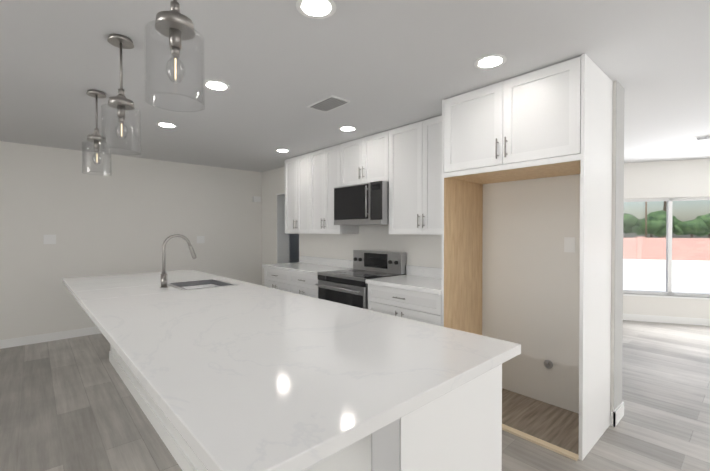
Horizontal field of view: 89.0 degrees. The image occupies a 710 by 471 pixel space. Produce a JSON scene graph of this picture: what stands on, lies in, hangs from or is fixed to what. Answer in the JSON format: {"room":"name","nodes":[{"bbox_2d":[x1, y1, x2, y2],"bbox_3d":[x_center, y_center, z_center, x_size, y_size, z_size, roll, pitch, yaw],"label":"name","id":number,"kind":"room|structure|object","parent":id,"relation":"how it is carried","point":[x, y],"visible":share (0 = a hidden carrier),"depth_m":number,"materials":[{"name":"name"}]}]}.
{"room":"kitchen","nodes":[
{"label":"kitchen","id":0,"kind":"room"},
{"bbox_2d":[0,141,298,339],"bbox_3d":[-3.243,0.102,5.169,10.200,2.440,0.140,-1,1,-42],"label":"wall","id":1,"kind":"structure","parent":0,"point":[129,215],"depth_m":4.91,"materials":[{"name":"white paint"}]},
{"bbox_2d":[43,235,55,243],"bbox_3d":[-3.833,0.049,4.538,0.120,0.118,0.014,-1,1,-42],"label":"switch plate","id":2,"kind":"object","parent":1,"relation":"attached to","point":[49,239],"visible":1,"depth_m":4.54,"materials":[{"name":"white plastic"}]},
{"bbox_2d":[0,326,100,348],"bbox_3d":[-4.332,1.284,4.107,7.143,0.100,0.012,-1,1,-42],"label":"baseboard","id":3,"kind":"structure","parent":1,"relation":"attached to","point":[26,340],"depth_m":4.53,"materials":[{"name":"white wood"}]},
{"bbox_2d":[197,236,204,242],"bbox_3d":[-2.461,0.066,5.764,0.120,0.118,0.014,-1,1,-42],"label":"switch plate","id":4,"kind":"object","parent":1,"relation":"attached to","point":[200,239],"visible":1,"depth_m":5.77,"materials":[{"name":"white plastic"}]},
{"bbox_2d":[253,196,260,201],"bbox_3d":[-1.734,-0.641,6.391,0.150,0.100,0.034,-1,1,-42],"label":"door chime","id":5,"kind":"object","parent":1,"relation":"attached to","point":[256,198],"visible":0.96,"depth_m":6.37,"materials":[{"name":"white plastic"}]},
{"bbox_2d":[0,320,709,470],"bbox_3d":[1.136,1.399,2.732,13.470,0.100,9.850,-1,1,-42],"label":"floor","id":6,"kind":"structure","parent":0,"point":[69,404],"depth_m":2.71,"materials":[{"name":"grey wood"}]},
{"bbox_2d":[264,264,321,290],"bbox_3d":[-0.826,0.888,5.082,0.606,0.870,0.723,-1,1,-42],"label":"base cabinet","id":7,"kind":"object","parent":6,"relation":"on","point":[274,274],"depth_m":4.91,"materials":[{"name":"white wood"}]},
{"bbox_2d":[109,342,511,470],"bbox_3d":[-1.005,0.914,2.669,0.784,0.870,3.960,-1,1,-43],"label":"kitchen island","id":8,"kind":"object","parent":6,"relation":"on","point":[461,431],"depth_m":1.23,"materials":[{"name":"white wood"}]},
{"bbox_2d":[62,270,520,470],"bbox_3d":[-1.118,0.460,2.561,1.240,0.040,4.004,-1,1,-43],"label":"island countertop","id":9,"kind":"structure","parent":8,"relation":"on","point":[250,376],"depth_m":1.30,"materials":[{"name":"white stone"}]},
{"bbox_2d":[160,234,196,287],"bbox_3d":[-1.484,0.211,3.072,0.298,0.446,0.156,-1,1,-43],"label":"faucet","id":10,"kind":"object","parent":9,"relation":"on","point":[164,274],"visible":1,"depth_m":3.02,"materials":[{"name":"silver metal"}]},
{"bbox_2d":[167,278,237,289],"bbox_3d":[-1.371,0.568,3.216,0.444,0.274,0.544,-1,1,-43],"label":"sink","id":11,"kind":"object","parent":9,"relation":"in","point":[199,283],"depth_m":3.35,"materials":[{"name":"silver metal"}]},
{"bbox_2d":[286,268,352,297],"bbox_3d":[-0.424,0.893,4.632,0.606,0.870,0.716,-1,1,-42],"label":"base cabinet","id":12,"kind":"object","parent":6,"relation":"on","point":[300,277],"depth_m":4.43,"materials":[{"name":"white wood"}]},
{"bbox_2d":[315,250,405,308],"bbox_3d":[0.044,0.760,4.029,0.689,1.150,0.780,-1,1,-42],"label":"range","id":13,"kind":"object","parent":6,"relation":"on","point":[348,287],"visible":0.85,"depth_m":3.95,"materials":[{"name":"silver metal"}]},
{"bbox_2d":[365,265,441,325],"bbox_3d":[0.624,0.836,3.431,0.639,1.010,0.861,-1,1,-42],"label":"base cabinet","id":14,"kind":"object","parent":6,"relation":"on","point":[414,293],"visible":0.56,"depth_m":3.26,"materials":[{"name":"white wood"}]},
{"bbox_2d":[441,53,612,460],"bbox_3d":[1.246,0.130,2.726,0.639,2.438,1.005,-1,1,-42],"label":"enclosure","id":15,"kind":"object","parent":6,"relation":"on","point":[555,120],"visible":0.96,"depth_m":2.47,"materials":[{"name":"white wood"}]},
{"bbox_2d":[0,0,709,171],"bbox_3d":[1.136,-1.121,2.704,13.470,0.060,9.850,-1,1,-42],"label":"ceiling","id":16,"kind":"structure","parent":0,"point":[278,67],"depth_m":2.32,"materials":[{"name":"white paint"}]},
{"bbox_2d":[82,89,111,175],"bbox_3d":[-1.970,-0.781,2.757,0.187,0.620,0.187,-1,1,-42],"label":"pendant light","id":17,"kind":"object","parent":16,"relation":"hanging from","point":[95,137],"visible":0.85,"depth_m":2.75,"materials":[{"name":"clear glass"}]},
{"bbox_2d":[101,34,140,154],"bbox_3d":[-1.291,-0.773,1.996,0.187,0.620,0.187,-1,1,-42],"label":"pendant light","id":18,"kind":"object","parent":16,"relation":"hanging from","point":[120,102],"visible":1,"depth_m":1.98,"materials":[{"name":"clear glass"}]},
{"bbox_2d":[156,122,176,127],"bbox_3d":[-1.867,-1.096,3.583,0.190,0.010,0.190,-1,1,-42],"label":"recessed light","id":19,"kind":"object","parent":16,"relation":"in","point":[166,124],"visible":1,"depth_m":3.57,"materials":[{"name":"white plastic"}]},
{"bbox_2d":[144,0,204,111],"bbox_3d":[-0.618,-0.765,1.243,0.187,0.620,0.187,-1,1,-42],"label":"pendant light","id":20,"kind":"object","parent":16,"relation":"hanging from","point":[174,25],"visible":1,"depth_m":1.23,"materials":[{"name":"clear glass"}]},
{"bbox_2d":[203,80,229,90],"bbox_3d":[-1.001,-1.085,2.614,0.190,0.010,0.190,-1,1,-42],"label":"recessed light","id":21,"kind":"object","parent":16,"relation":"in","point":[216,85],"visible":0.92,"depth_m":2.60,"materials":[{"name":"white plastic"}]},
{"bbox_2d":[275,149,289,151],"bbox_3d":[-0.945,-1.108,4.714,0.190,0.010,0.190,-1,1,-42],"label":"recessed light","id":22,"kind":"object","parent":16,"relation":"in","point":[282,150],"visible":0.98,"depth_m":4.69,"materials":[{"name":"white plastic"}]},
{"bbox_2d":[296,0,335,18],"bbox_3d":[-0.182,-1.075,1.696,0.190,0.010,0.190,-1,1,-42],"label":"recessed light","id":23,"kind":"object","parent":16,"relation":"in","point":[317,9],"visible":1,"depth_m":1.70,"materials":[{"name":"white plastic"}]},
{"bbox_2d":[307,95,350,111],"bbox_3d":[-0.221,-1.089,3.001,0.200,0.009,0.340,-1,1,-42],"label":"ceiling vent","id":24,"kind":"object","parent":16,"relation":"in","point":[329,103],"visible":0.98,"depth_m":2.97,"materials":[{"name":"white metal"}]},
{"bbox_2d":[339,126,356,130],"bbox_3d":[-0.075,-1.097,3.708,0.190,0.010,0.190,-1,1,-42],"label":"recessed light","id":25,"kind":"object","parent":16,"relation":"in","point":[347,128],"visible":0.96,"depth_m":3.69,"materials":[{"name":"white plastic"}]},
{"bbox_2d":[474,54,506,68],"bbox_3d":[0.841,-1.081,2.247,0.190,0.010,0.190,-1,1,-42],"label":"recessed light","id":26,"kind":"object","parent":16,"relation":"in","point":[490,61],"visible":0.98,"depth_m":2.23,"materials":[{"name":"white plastic"}]},
{"bbox_2d":[693,135,709,140],"bbox_3d":[3.992,-1.100,3.988,0.200,0.009,0.360,-1,1,-42],"label":"ceiling vent","id":27,"kind":"object","parent":16,"relation":"in","point":[702,137],"visible":1,"depth_m":4.05,"materials":[{"name":"white metal"}]},
{"bbox_2d":[262,80,624,413],"bbox_3d":[0.167,0.109,4.589,0.225,2.440,5.266,-1,1,-42],"label":"wall","id":28,"kind":"structure","parent":0,"point":[530,286],"depth_m":2.97,"materials":[{"name":"white paint"}]},
{"bbox_2d":[277,193,299,263],"bbox_3d":[-0.995,0.309,5.892,0.237,2.010,0.701,-1,1,-42],"label":"door frame","id":29,"kind":"structure","parent":28,"relation":"attached to","point":[283,252],"depth_m":6.11,"materials":[{"name":"white"}]},
{"bbox_2d":[285,154,304,233],"bbox_3d":[-0.689,-0.571,5.144,0.297,1.088,0.708,-1,1,-42],"label":"upper cabinet","id":30,"kind":"object","parent":28,"relation":"attached to","point":[295,166],"depth_m":5.09,"materials":[{"name":"white wood"}]},
{"bbox_2d":[305,145,358,233],"bbox_3d":[-0.298,-0.567,4.706,0.297,1.088,0.699,-1,1,-42],"label":"upper cabinet","id":31,"kind":"object","parent":28,"relation":"attached to","point":[320,165],"depth_m":4.62,"materials":[{"name":"white wood"}]},
{"bbox_2d":[337,131,384,186],"bbox_3d":[0.197,-0.838,4.148,0.297,0.533,0.788,-1,1,-42],"label":"upper cabinet","id":32,"kind":"object","parent":28,"relation":"attached to","point":[362,160],"depth_m":4.05,"materials":[{"name":"white wood"}]},
{"bbox_2d":[334,181,388,224],"bbox_3d":[0.139,-0.343,4.102,0.452,0.443,0.776,-1,1,-42],"label":"microwave","id":33,"kind":"object","parent":32,"relation":"attached to","point":[363,204],"visible":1,"depth_m":3.90,"materials":[{"name":"silver metal"}]},
{"bbox_2d":[385,115,441,234],"bbox_3d":[0.749,-0.554,3.533,0.297,1.088,0.869,-1,1,-42],"label":"upper cabinet","id":34,"kind":"object","parent":28,"relation":"attached to","point":[405,161],"depth_m":3.51,"materials":[{"name":"white wood"}]},
{"bbox_2d":[544,360,552,368],"bbox_3d":[1.531,1.026,2.873,0.037,0.070,0.068,-1,1,-42],"label":"box","id":35,"kind":"object","parent":28,"relation":"attached to","point":[548,364],"visible":1,"depth_m":2.87,"materials":[{"name":"silver metal"}]},
{"bbox_2d":[564,237,574,252],"bbox_3d":[1.640,0.071,2.762,0.008,0.115,0.075,-1,1,-42],"label":"outlet","id":36,"kind":"object","parent":28,"relation":"attached to","point":[569,244],"visible":1,"depth_m":2.76,"materials":[{"name":"white plastic"}]},
{"bbox_2d":[610,401,623,426],"bbox_3d":[1.169,1.291,3.479,0.249,0.100,2.277,-1,1,-42],"label":"baseboard","id":37,"kind":"structure","parent":28,"relation":"attached to","point":[616,415],"depth_m":2.59,"materials":[{"name":"white wood"}]},
{"bbox_2d":[623,159,709,318],"bbox_3d":[5.703,0.352,5.211,6.600,2.940,0.200,0,1,19],"label":"wall","id":38,"kind":"structure","parent":0,"point":[674,179],"depth_m":5.44,"materials":[{"name":"white paint"}]},
{"bbox_2d":[623,313,709,325],"bbox_3d":[5.668,1.273,5.120,6.600,0.100,0.012,0,1,19],"label":"baseboard","id":39,"kind":"structure","parent":38,"relation":"attached to","point":[669,319],"depth_m":5.45,"materials":[{"name":"white wood"}]},
{"bbox_2d":[623,197,709,299],"bbox_3d":[5.345,0.184,5.275,3.620,1.505,0.150,0,1,19],"label":"living room window","id":40,"kind":"structure","parent":38,"relation":"in","point":[668,293],"depth_m":5.49,"materials":[{"name":"white"}]},
{"label":"outside","id":41,"kind":"structure","parent":0,"visible":0},
{"bbox_2d":[623,259,709,293],"bbox_3d":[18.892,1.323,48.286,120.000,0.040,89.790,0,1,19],"label":"ground","id":42,"kind":"structure","parent":41,"point":[643,269],"depth_m":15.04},
{"bbox_2d":[623,213,637,233],"bbox_3d":[21.531,-0.059,29.180,2.741,3.440,2.293,0,1,19],"label":"tree","id":43,"kind":"object","parent":42,"relation":"on","point":[630,220],"depth_m":28.37,"materials":[{"name":"green plant"}]},
{"bbox_2d":[645,202,646,237],"bbox_3d":[20.840,-1.953,25.860,1.800,7.000,0.120,0,1,19],"label":"pole","id":44,"kind":"object","parent":42,"relation":"on","point":[645,219],"depth_m":25.86,"materials":[{"name":"brown"}]},
{"bbox_2d":[632,216,665,237],"bbox_3d":[22.754,0.086,27.766,2.255,3.180,2.096,0,1,19],"label":"tree","id":45,"kind":"object","parent":42,"relation":"on","point":[657,229],"depth_m":27.32,"materials":[{"name":"green plant"}]},
{"bbox_2d":[661,201,666,237],"bbox_3d":[26.491,-1.698,30.672,3.715,6.392,3.772,0,1,19],"label":"palm tree","id":46,"kind":"object","parent":42,"relation":"on","point":[665,206],"depth_m":30.63,"materials":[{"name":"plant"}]},
{"bbox_2d":[647,210,681,237],"bbox_3d":[24.342,-0.171,28.756,2.661,3.674,2.119,0,1,19],"label":"tree","id":47,"kind":"object","parent":42,"relation":"on","point":[655,214],"depth_m":28.12,"materials":[{"name":"green plant"}]},
{"bbox_2d":[623,236,709,260],"bbox_3d":[11.329,0.790,26.553,120.440,1.500,0.300,0,1,19],"label":"wall","id":48,"kind":"structure","parent":42,"relation":"on","point":[647,244],"depth_m":23.41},
{"bbox_2d":[673,218,709,237],"bbox_3d":[25.469,0.188,27.326,2.139,2.987,1.966,0,1,19],"label":"tree","id":49,"kind":"object","parent":42,"relation":"on","point":[697,224],"depth_m":26.89,"materials":[{"name":"green plant"}]},
{"bbox_2d":[696,213,709,237],"bbox_3d":[26.917,0.001,27.385,2.640,3.360,2.048,0,1,19],"label":"tree","id":50,"kind":"object","parent":42,"relation":"on","point":[704,218],"depth_m":26.91,"materials":[{"name":"green plant"}]}
]}

